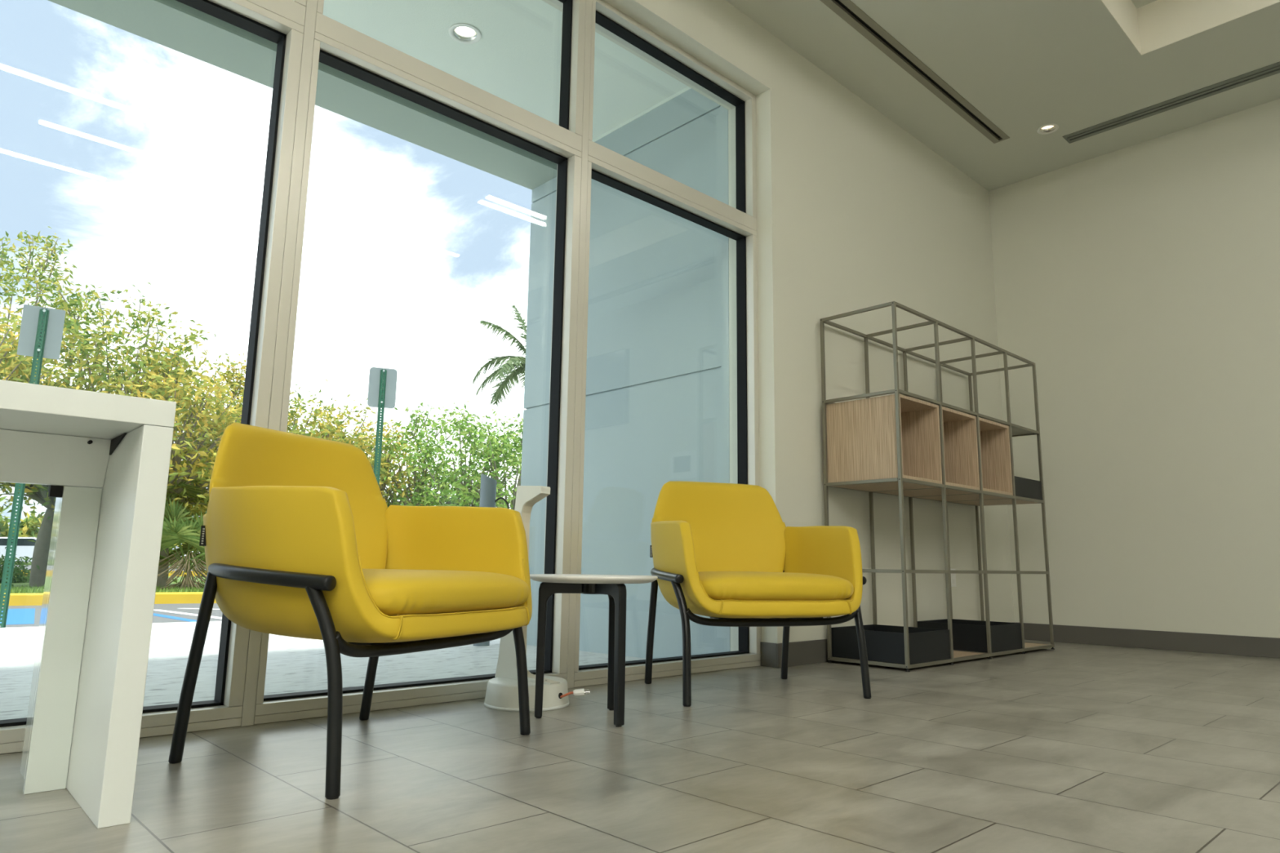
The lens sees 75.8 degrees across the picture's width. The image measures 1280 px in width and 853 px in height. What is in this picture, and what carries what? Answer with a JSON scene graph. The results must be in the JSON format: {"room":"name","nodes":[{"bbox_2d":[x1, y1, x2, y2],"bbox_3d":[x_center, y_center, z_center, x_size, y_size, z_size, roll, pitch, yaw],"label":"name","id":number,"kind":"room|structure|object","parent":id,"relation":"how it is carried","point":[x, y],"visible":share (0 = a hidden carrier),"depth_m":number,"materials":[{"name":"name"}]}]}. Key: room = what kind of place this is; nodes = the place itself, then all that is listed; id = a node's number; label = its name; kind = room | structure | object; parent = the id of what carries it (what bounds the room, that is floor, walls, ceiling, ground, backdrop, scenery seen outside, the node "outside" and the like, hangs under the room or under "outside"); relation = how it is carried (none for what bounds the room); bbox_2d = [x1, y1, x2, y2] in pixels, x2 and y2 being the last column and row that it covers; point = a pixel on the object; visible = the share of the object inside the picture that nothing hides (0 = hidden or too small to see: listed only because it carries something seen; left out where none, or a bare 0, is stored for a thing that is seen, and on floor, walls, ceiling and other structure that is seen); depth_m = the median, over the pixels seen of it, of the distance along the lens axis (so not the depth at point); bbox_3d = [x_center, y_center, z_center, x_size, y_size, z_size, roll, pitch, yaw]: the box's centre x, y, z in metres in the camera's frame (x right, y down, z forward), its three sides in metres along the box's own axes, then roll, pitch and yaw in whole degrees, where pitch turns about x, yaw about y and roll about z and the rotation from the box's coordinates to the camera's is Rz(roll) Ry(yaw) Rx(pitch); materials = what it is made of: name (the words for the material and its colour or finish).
{"room":"waiting area","nodes":[
{"label":"waiting area","id":0,"kind":"room"},
{"bbox_2d":[322,0,687,139],"bbox_3d":[-3.601,-2.573,1.341,9.950,0.345,1.410,10,-13,-43],"label":"ceiling","id":1,"kind":"structure","parent":0,"point":[516,59],"depth_m":4.13,"materials":[{"name":"white paint"}]},
{"bbox_2d":[448,22,481,44],"bbox_3d":[-0.850,-1.941,4.001,0.156,0.070,0.156,10,-13,-43],"label":"recessed light","id":2,"kind":"object","parent":1,"relation":"in","point":[466,33],"visible":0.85,"depth_m":4.03,"materials":[{"name":"white plastic"}]},
{"bbox_2d":[520,88,721,658],"bbox_3d":[-0.003,-0.310,4.677,0.350,3.600,1.745,10,-13,-43],"label":"wall","id":3,"kind":"structure","parent":0,"point":[653,411],"depth_m":4.42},
{"bbox_2d":[48,0,557,190],"bbox_3d":[-4.055,-2.401,2.054,10.300,0.460,0.395,10,-13,-43],"label":"exterior soffit","id":4,"kind":"structure","parent":3,"relation":"attached to","point":[174,24],"depth_m":4.25,"materials":[{"name":"grey"}]},
{"bbox_2d":[591,86,691,142],"bbox_3d":[0.021,-1.778,4.657,0.006,0.019,1.340,10,-13,-43],"label":"trim","id":5,"kind":"structure","parent":3,"relation":"attached to","point":[686,88],"depth_m":4.66,"materials":[{"name":"white paint"}]},
{"bbox_2d":[0,640,1279,852],"bbox_3d":[1.120,0.350,-0.911,10.480,0.120,7.630,10,-13,-43],"label":"floor","id":6,"kind":"structure","parent":0,"point":[1069,748],"depth_m":1.71,"materials":[{"name":"tile"}]},
{"bbox_2d":[0,379,176,828],"bbox_3d":[-1.619,0.217,0.968,1.750,0.687,0.480,9,-13,-41],"label":"desk","id":7,"kind":"object","parent":6,"relation":"on","point":[110,454],"visible":1,"depth_m":1.45,"materials":[{"name":"white laminate"}]},
{"bbox_2d":[168,422,532,799],"bbox_3d":[-0.645,0.364,1.922,0.652,0.740,0.692,-4,-10,25],"label":"lounge chair","id":8,"kind":"object","parent":6,"relation":"on","point":[300,536],"visible":1,"depth_m":1.72,"materials":[{"name":"yellow fabric"}]},
{"bbox_2d":[362,568,528,616],"bbox_3d":[-0.569,0.377,1.884,0.484,0.098,0.554,-4,-10,25],"label":"seat cushion","id":9,"kind":"object","parent":8,"relation":"on","point":[385,592],"depth_m":1.72,"materials":[{"name":"yellow fabric"}]},
{"bbox_2d":[484,485,589,711],"bbox_3d":[-0.318,0.508,2.508,0.254,0.660,0.307,10,-13,-43],"label":"stand","id":10,"kind":"object","parent":6,"relation":"on","point":[502,691],"visible":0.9,"depth_m":2.46,"materials":[{"name":"white plastic"}]},
{"bbox_2d":[529,573,657,727],"bbox_3d":[-0.136,0.614,2.301,0.367,0.388,0.367,10,-13,-43],"label":"side table","id":11,"kind":"object","parent":6,"relation":"on","point":[611,585],"visible":1,"depth_m":2.25,"materials":[{"name":"white"}]},
{"bbox_2d":[644,480,871,706],"bbox_3d":[0.364,0.540,2.881,0.692,0.740,0.652,4,-10,-18],"label":"lounge chair","id":12,"kind":"object","parent":6,"relation":"on","point":[726,553],"visible":1,"depth_m":2.80,"materials":[{"name":"yellow fabric"}]},
{"bbox_2d":[697,571,853,600],"bbox_3d":[0.391,0.545,2.799,0.554,0.098,0.484,4,-10,-18],"label":"seat cushion","id":13,"kind":"object","parent":12,"relation":"on","point":[712,585],"depth_m":2.58,"materials":[{"name":"yellow fabric"}]},
{"bbox_2d":[819,301,1054,671],"bbox_3d":[1.549,0.345,4.180,1.570,1.588,0.393,10,-13,-43],"label":"shelving unit","id":14,"kind":"object","parent":6,"relation":"on","point":[900,486],"visible":0.78,"depth_m":3.99,"materials":[{"name":"beige metal"}]},
{"bbox_2d":[826,394,942,484],"bbox_3d":[1.130,0.082,3.818,0.365,0.369,0.378,10,-13,-43],"label":"box","id":15,"kind":"object","parent":14,"relation":"on","point":[861,434],"visible":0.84,"depth_m":3.75,"materials":[{"name":"brown wood"}]},
{"bbox_2d":[831,624,950,664],"bbox_3d":[1.117,0.968,3.670,0.365,0.128,0.378,10,-13,-43],"label":"storage box","id":16,"kind":"object","parent":14,"relation":"on","point":[884,643],"visible":0.94,"depth_m":3.55,"materials":[{"name":"black"}]},
{"bbox_2d":[942,406,979,489],"bbox_3d":[1.411,0.130,4.081,0.365,0.369,0.378,10,-13,-43],"label":"box","id":17,"kind":"object","parent":14,"relation":"on","point":[959,428],"visible":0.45,"depth_m":4.11,"materials":[{"name":"brown wood"}]},
{"bbox_2d":[917,618,1022,653],"bbox_3d":[1.680,1.064,4.195,0.365,0.128,0.378,10,-13,-43],"label":"metal tray","id":18,"kind":"object","parent":14,"relation":"on","point":[968,635],"visible":0.59,"depth_m":4.04,"materials":[{"name":"black metal"}]},
{"bbox_2d":[978,417,1013,495],"bbox_3d":[1.693,0.178,4.343,0.365,0.369,0.378,10,-13,-43],"label":"box","id":19,"kind":"object","parent":14,"relation":"on","point":[995,451],"visible":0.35,"depth_m":4.36,"materials":[{"name":"brown wood"}]},
{"bbox_2d":[1014,475,1042,500],"bbox_3d":[1.972,0.357,4.584,0.365,0.108,0.378,10,-13,-43],"label":"metal tray","id":20,"kind":"object","parent":14,"relation":"on","point":[1024,487],"visible":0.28,"depth_m":4.45,"materials":[{"name":"black metal"}]},
{"bbox_2d":[720,106,730,652],"bbox_3d":[0.592,-0.402,4.081,0.518,3.600,0.048,10,-13,-43],"label":"wall","id":21,"kind":"structure","parent":0,"point":[726,631],"depth_m":3.92,"materials":[{"name":"white paint"}]},
{"bbox_2d":[542,0,1014,651],"bbox_3d":[-1.404,-0.927,2.030,10.480,3.300,0.260,10,-13,-43],"label":"wall","id":22,"kind":"structure","parent":0,"point":[855,211],"depth_m":4.15,"materials":[{"name":"white paint"}]},
{"bbox_2d":[0,0,306,754],"bbox_3d":[-1.416,-0.600,2.012,1.022,2.650,0.150,10,-13,-43],"label":"window","id":23,"kind":"structure","parent":22,"relation":"in","point":[280,22],"depth_m":2.28,"materials":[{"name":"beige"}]},
{"bbox_2d":[240,0,317,726],"bbox_3d":[-1.035,-0.535,2.370,0.030,2.650,0.154,10,-13,-43],"label":"window mullion","id":24,"kind":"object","parent":22,"relation":"attached to","point":[248,705],"depth_m":2.30,"materials":[{"name":"beige metal"}]},
{"bbox_2d":[253,0,586,724],"bbox_3d":[-0.652,-0.470,2.724,1.022,2.650,0.150,10,-13,-43],"label":"window","id":25,"kind":"structure","parent":22,"relation":"in","point":[340,46],"depth_m":2.84,"materials":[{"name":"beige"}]},
{"bbox_2d":[543,0,591,688],"bbox_3d":[-0.271,-0.404,3.082,0.030,2.650,0.154,10,-13,-43],"label":"trim","id":26,"kind":"structure","parent":22,"relation":"attached to","point":[580,302],"depth_m":3.02,"materials":[{"name":"beige metal"}]},
{"bbox_2d":[573,0,760,687],"bbox_3d":[0.114,-0.339,3.438,1.029,2.650,0.150,10,-13,-43],"label":"window","id":27,"kind":"structure","parent":22,"relation":"in","point":[606,166],"depth_m":3.58,"materials":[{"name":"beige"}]},
{"bbox_2d":[760,622,1014,667],"bbox_3d":[1.417,1.117,4.294,2.398,0.100,0.094,10,-13,-43],"label":"baseboard","id":28,"kind":"structure","parent":22,"relation":"attached to","point":[813,651],"depth_m":3.54,"materials":[{"name":"grey plastic"}]},
{"bbox_2d":[950,568,955,586],"bbox_3d":[1.753,0.846,4.599,0.060,0.100,0.006,10,-13,-43],"label":"wall outlet","id":29,"kind":"object","parent":22,"relation":"attached to","point":[953,575],"visible":0.74,"depth_m":4.59,"materials":[{"name":"white plastic"}]},
{"bbox_2d":[725,0,1279,191],"bbox_3d":[1.175,-2.814,-0.537,10.280,0.355,7.390,10,-13,-43],"label":"ceiling","id":30,"kind":"structure","parent":0,"point":[1026,66],"depth_m":4.20,"materials":[{"name":"white paint"}]},
{"bbox_2d":[819,0,1009,143],"bbox_3d":[-0.624,-2.206,2.309,7.671,0.053,0.094,10,-13,-43],"label":"ceiling vent","id":31,"kind":"object","parent":30,"relation":"in","point":[846,10],"visible":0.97,"depth_m":4.18,"materials":[{"name":"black metal"}]},
{"bbox_2d":[1036,123,1058,134],"bbox_3d":[2.364,-1.755,4.768,0.116,0.070,0.116,10,-13,-43],"label":"recessed light","id":32,"kind":"object","parent":30,"relation":"in","point":[1050,128],"visible":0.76,"depth_m":4.79,"materials":[{"name":"white plastic"}]},
{"bbox_2d":[1062,61,1279,143],"bbox_3d":[4.276,-2.007,3.068,0.112,0.053,5.073,10,-13,-43],"label":"ceiling vent","id":33,"kind":"object","parent":30,"relation":"in","point":[1274,68],"visible":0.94,"depth_m":4.47,"materials":[{"name":"grey metal"}]},
{"bbox_2d":[1101,0,1279,55],"bbox_3d":[1.256,-2.772,-0.592,8.337,0.254,5.215,10,-13,-43],"label":"ceiling recess","id":34,"kind":"structure","parent":30,"relation":"attached to","point":[1158,24],"depth_m":3.96,"materials":[{"name":"beige paint"}]},
{"bbox_2d":[988,98,1279,638],"bbox_3d":[4.957,-0.711,2.765,0.200,3.300,7.390,10,-13,-43],"label":"wall","id":35,"kind":"structure","parent":0,"point":[1140,282],"depth_m":4.71,"materials":[{"name":"white paint"}]},
{"bbox_2d":[1015,622,1279,658],"bbox_3d":[4.861,0.853,2.427,0.008,0.100,7.382,10,-13,-43],"label":"baseboard","id":36,"kind":"structure","parent":35,"relation":"attached to","point":[1246,646],"depth_m":4.51,"materials":[{"name":"grey plastic"}]},
{"bbox_2d":[1131,0,1156,8],"bbox_3d":[1.258,-2.946,-0.563,8.333,0.100,5.211,10,-13,-43],"label":"ceiling","id":37,"kind":"structure","parent":0,"point":[1138,3],"depth_m":4.07,"materials":[{"name":"white paint"}]},
{"label":"outside","id":38,"kind":"structure","parent":0,"visible":0},
{"bbox_2d":[1,564,206,571],"bbox_3d":[-28.215,5.255,29.289,120.000,0.370,38.000,10,-13,-43],"label":"road","id":39,"kind":"structure","parent":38,"point":[28,567],"depth_m":40.43,"materials":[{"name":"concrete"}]},
{"bbox_2d":[0,537,36,562],"bbox_3d":[-24.259,4.902,31.743,3.724,1.250,1.620,10,-13,-43],"label":"car","id":40,"kind":"object","parent":39,"relation":"on","point":[25,548],"visible":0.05,"depth_m":31.38,"materials":[{"name":"white metal"}]},
{"bbox_2d":[17,570,206,576],"bbox_3d":[-17.979,3.424,18.650,100.000,0.350,0.250,10,-13,-43],"label":"curb","id":41,"kind":"object","parent":39,"relation":"on","point":[170,574],"depth_m":23.21,"materials":[{"name":"yellow paint"}]},
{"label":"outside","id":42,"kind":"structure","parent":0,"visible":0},
{"bbox_2d":[0,562,206,566],"bbox_3d":[-65.361,11.181,68.032,120.000,0.450,70.000,10,-13,-43],"label":"verge","id":43,"kind":"structure","parent":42,"point":[28,563],"depth_m":53.10,"materials":[{"name":"green plant"}]},
{"bbox_2d":[0,495,204,564],"bbox_3d":[-32.502,6.670,54.240,41.419,6.356,3.735,10,-13,-43],"label":"hedge","id":44,"kind":"object","parent":43,"relation":"on","point":[32,531],"visible":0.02,"depth_m":49.37,"materials":[{"name":"green plant"}]},
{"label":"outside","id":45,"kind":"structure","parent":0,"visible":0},
{"bbox_2d":[0,603,222,627],"bbox_3d":[-6.026,1.580,5.500,60.908,0.372,7.164,7,-12,-34],"label":"parking lot","id":46,"kind":"structure","parent":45,"point":[17,615],"depth_m":7.98,"materials":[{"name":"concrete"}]},
{"bbox_2d":[2,591,216,605],"bbox_3d":[-8.129,1.866,8.374,50.617,0.300,0.168,7,-12,-34],"label":"curb","id":47,"kind":"object","parent":46,"relation":"on","point":[15,599],"depth_m":9.89,"materials":[{"name":"yellow paint"}]},
{"bbox_2d":[367,367,397,484],"bbox_3d":[-2.555,0.757,7.913,0.264,2.715,0.041,5,-10,-21],"label":"street sign","id":48,"kind":"object","parent":46,"relation":"on","point":[382,386],"visible":0.52,"depth_m":8.09,"materials":[{"name":"silver metal"}]},
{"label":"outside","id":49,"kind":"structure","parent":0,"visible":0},
{"bbox_2d":[0,621,645,719],"bbox_3d":[-4.034,1.324,4.083,60.000,0.465,6.840,10,-13,-43],"label":"pavement","id":50,"kind":"structure","parent":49,"point":[294,664],"depth_m":3.75,"materials":[{"name":"grey concrete"}]},
{"bbox_2d":[0,483,25,627],"bbox_3d":[-4.606,0.936,6.015,0.060,1.039,0.041,7,-11,-33],"label":"street sign","id":51,"kind":"object","parent":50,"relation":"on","point":[20,498],"depth_m":6.01,"materials":[{"name":"green metal"}]},
{"bbox_2d":[17,304,65,384],"bbox_3d":[-4.583,-0.615,6.275,0.263,0.601,0.041,7,-11,-33],"label":"street sign","id":52,"kind":"object","parent":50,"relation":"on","point":[41,334],"depth_m":6.29,"materials":[{"name":"silver metal"}]},
{"bbox_2d":[473,473,509,646],"bbox_3d":[-0.877,0.829,4.846,0.171,1.105,0.094,0,-10,4],"label":"bollard","id":53,"kind":"object","parent":50,"relation":"on","point":[488,485],"visible":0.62,"depth_m":4.88,"materials":[{"name":"grey metal"}]},
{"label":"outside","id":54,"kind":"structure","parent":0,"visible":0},
{"bbox_2d":[0,576,206,593],"bbox_3d":[-10.170,2.300,10.483,56.000,0.485,14.460,10,-13,-43],"label":"verge","id":55,"kind":"structure","parent":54,"point":[24,584],"depth_m":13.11,"materials":[{"name":"green plant"}]},
{"bbox_2d":[0,555,32,582],"bbox_3d":[-10.347,2.367,13.385,1.468,0.551,1.364,10,-13,-43],"label":"shrub","id":56,"kind":"object","parent":55,"relation":"on","point":[22,576],"visible":0.41,"depth_m":13.33,"materials":[{"name":"green plant"}]},
{"bbox_2d":[0,546,39,586],"bbox_3d":[-9.323,1.860,10.833,2.138,0.710,2.084,3,-10,-10],"label":"shrub","id":57,"kind":"object","parent":55,"relation":"on","point":[2,557],"visible":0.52,"depth_m":11.34,"materials":[{"name":"green plant"}]},
{"bbox_2d":[0,226,111,381],"bbox_3d":[-10.713,-0.504,13.422,3.208,6.221,3.199,10,-13,-43],"label":"broadleaf tree","id":58,"kind":"object","parent":55,"relation":"on","point":[29,265],"visible":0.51,"depth_m":13.99,"materials":[{"name":"green plant"}]},
{"bbox_2d":[0,284,111,521],"bbox_3d":[-8.967,0.032,10.424,3.708,4.224,4.097,3,-10,-12],"label":"broadleaf tree","id":59,"kind":"object","parent":55,"relation":"on","point":[15,364],"visible":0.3,"depth_m":10.74,"materials":[{"name":"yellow plant"}]},
{"bbox_2d":[0,268,213,586],"bbox_3d":[-8.626,0.076,12.224,3.884,4.740,3.824,10,-13,-43],"label":"broadleaf tree","id":60,"kind":"object","parent":55,"relation":"on","point":[41,551],"visible":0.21,"depth_m":11.85,"materials":[{"name":"green plant"}]},
{"bbox_2d":[0,280,229,542],"bbox_3d":[-7.662,0.159,12.136,3.378,4.596,3.284,-2,-10,17],"label":"broadleaf tree","id":61,"kind":"object","parent":55,"relation":"on","point":[116,340],"visible":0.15,"depth_m":12.03,"materials":[{"name":"green plant"}]},
{"bbox_2d":[51,341,291,588],"bbox_3d":[-6.633,0.586,11.868,2.931,3.674,3.247,10,-13,-43],"label":"broadleaf tree","id":62,"kind":"object","parent":55,"relation":"on","point":[191,406],"visible":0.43,"depth_m":11.52,"materials":[{"name":"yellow plant"}]},
{"bbox_2d":[157,497,207,591],"bbox_3d":[-6.069,1.610,11.285,1.777,1.284,2.046,10,-13,-43],"label":"fan palm","id":63,"kind":"object","parent":55,"relation":"on","point":[183,531],"visible":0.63,"depth_m":10.89,"materials":[{"name":"green plant"}]},
{"bbox_2d":[164,476,210,524],"bbox_3d":[-6.972,1.501,11.598,1.727,1.771,1.806,1,-10,0],"label":"fan palm","id":64,"kind":"object","parent":55,"relation":"on","point":[193,491],"visible":0.15,"depth_m":11.58,"materials":[{"name":"green plant"}]},
{"bbox_2d":[172,549,207,586],"bbox_3d":[-6.232,2.067,12.851,1.854,1.051,1.958,0,-10,3],"label":"shrub","id":65,"kind":"object","parent":55,"relation":"on","point":[192,549],"visible":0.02,"depth_m":12.60,"materials":[{"name":"green plant"}]},
{"bbox_2d":[173,352,298,517],"bbox_3d":[-6.667,0.741,13.599,2.851,3.940,2.804,-1,-10,12],"label":"broadleaf tree","id":66,"kind":"object","parent":55,"relation":"on","point":[229,375],"visible":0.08,"depth_m":13.54,"materials":[{"name":"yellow plant"}]},
{"bbox_2d":[184,374,366,516],"bbox_3d":[-6.014,0.893,13.371,3.038,3.602,2.967,2,-10,-6],"label":"broadleaf tree","id":67,"kind":"object","parent":55,"relation":"on","point":[291,415],"visible":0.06,"depth_m":13.56,"materials":[{"name":"green plant"}]},
{"bbox_2d":[287,393,411,496],"bbox_3d":[-5.410,1.098,14.037,2.705,3.418,2.971,10,-13,-43],"label":"broadleaf tree","id":68,"kind":"object","parent":55,"relation":"on","point":[322,425],"visible":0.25,"depth_m":13.83,"materials":[{"name":"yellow plant"}]},
{"bbox_2d":[344,414,450,506],"bbox_3d":[-4.882,1.297,14.624,3.006,3.259,2.959,10,-13,-43],"label":"broadleaf tree","id":69,"kind":"object","parent":55,"relation":"on","point":[398,473],"visible":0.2,"depth_m":14.26,"materials":[{"name":"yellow plant"}]},
{"bbox_2d":[368,402,485,507],"bbox_3d":[-3.932,1.246,14.613,2.679,3.371,2.715,-3,-10,23],"label":"broadleaf tree","id":70,"kind":"object","parent":55,"relation":"on","point":[421,433],"visible":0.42,"depth_m":14.22,"materials":[{"name":"green plant"}]},
{"bbox_2d":[392,400,522,508],"bbox_3d":[-2.948,1.222,13.870,2.791,3.220,2.622,2,-10,-9],"label":"broadleaf tree","id":71,"kind":"object","parent":55,"relation":"on","point":[477,477],"visible":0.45,"depth_m":13.61,"materials":[{"name":"green plant"}]},
{"bbox_2d":[417,408,523,510],"bbox_3d":[-2.182,1.277,13.748,2.920,3.062,2.855,10,-13,-43],"label":"broadleaf tree","id":72,"kind":"object","parent":55,"relation":"on","point":[499,504],"visible":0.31,"depth_m":13.48,"materials":[{"name":"green plant"}]},
{"bbox_2d":[471,303,526,408],"bbox_3d":[-3.386,0.383,26.103,3.756,8.938,3.904,10,-13,-43],"label":"palm","id":73,"kind":"object","parent":55,"relation":"on","point":[507,368],"visible":0.44,"depth_m":26.38,"materials":[{"name":"green plant"}]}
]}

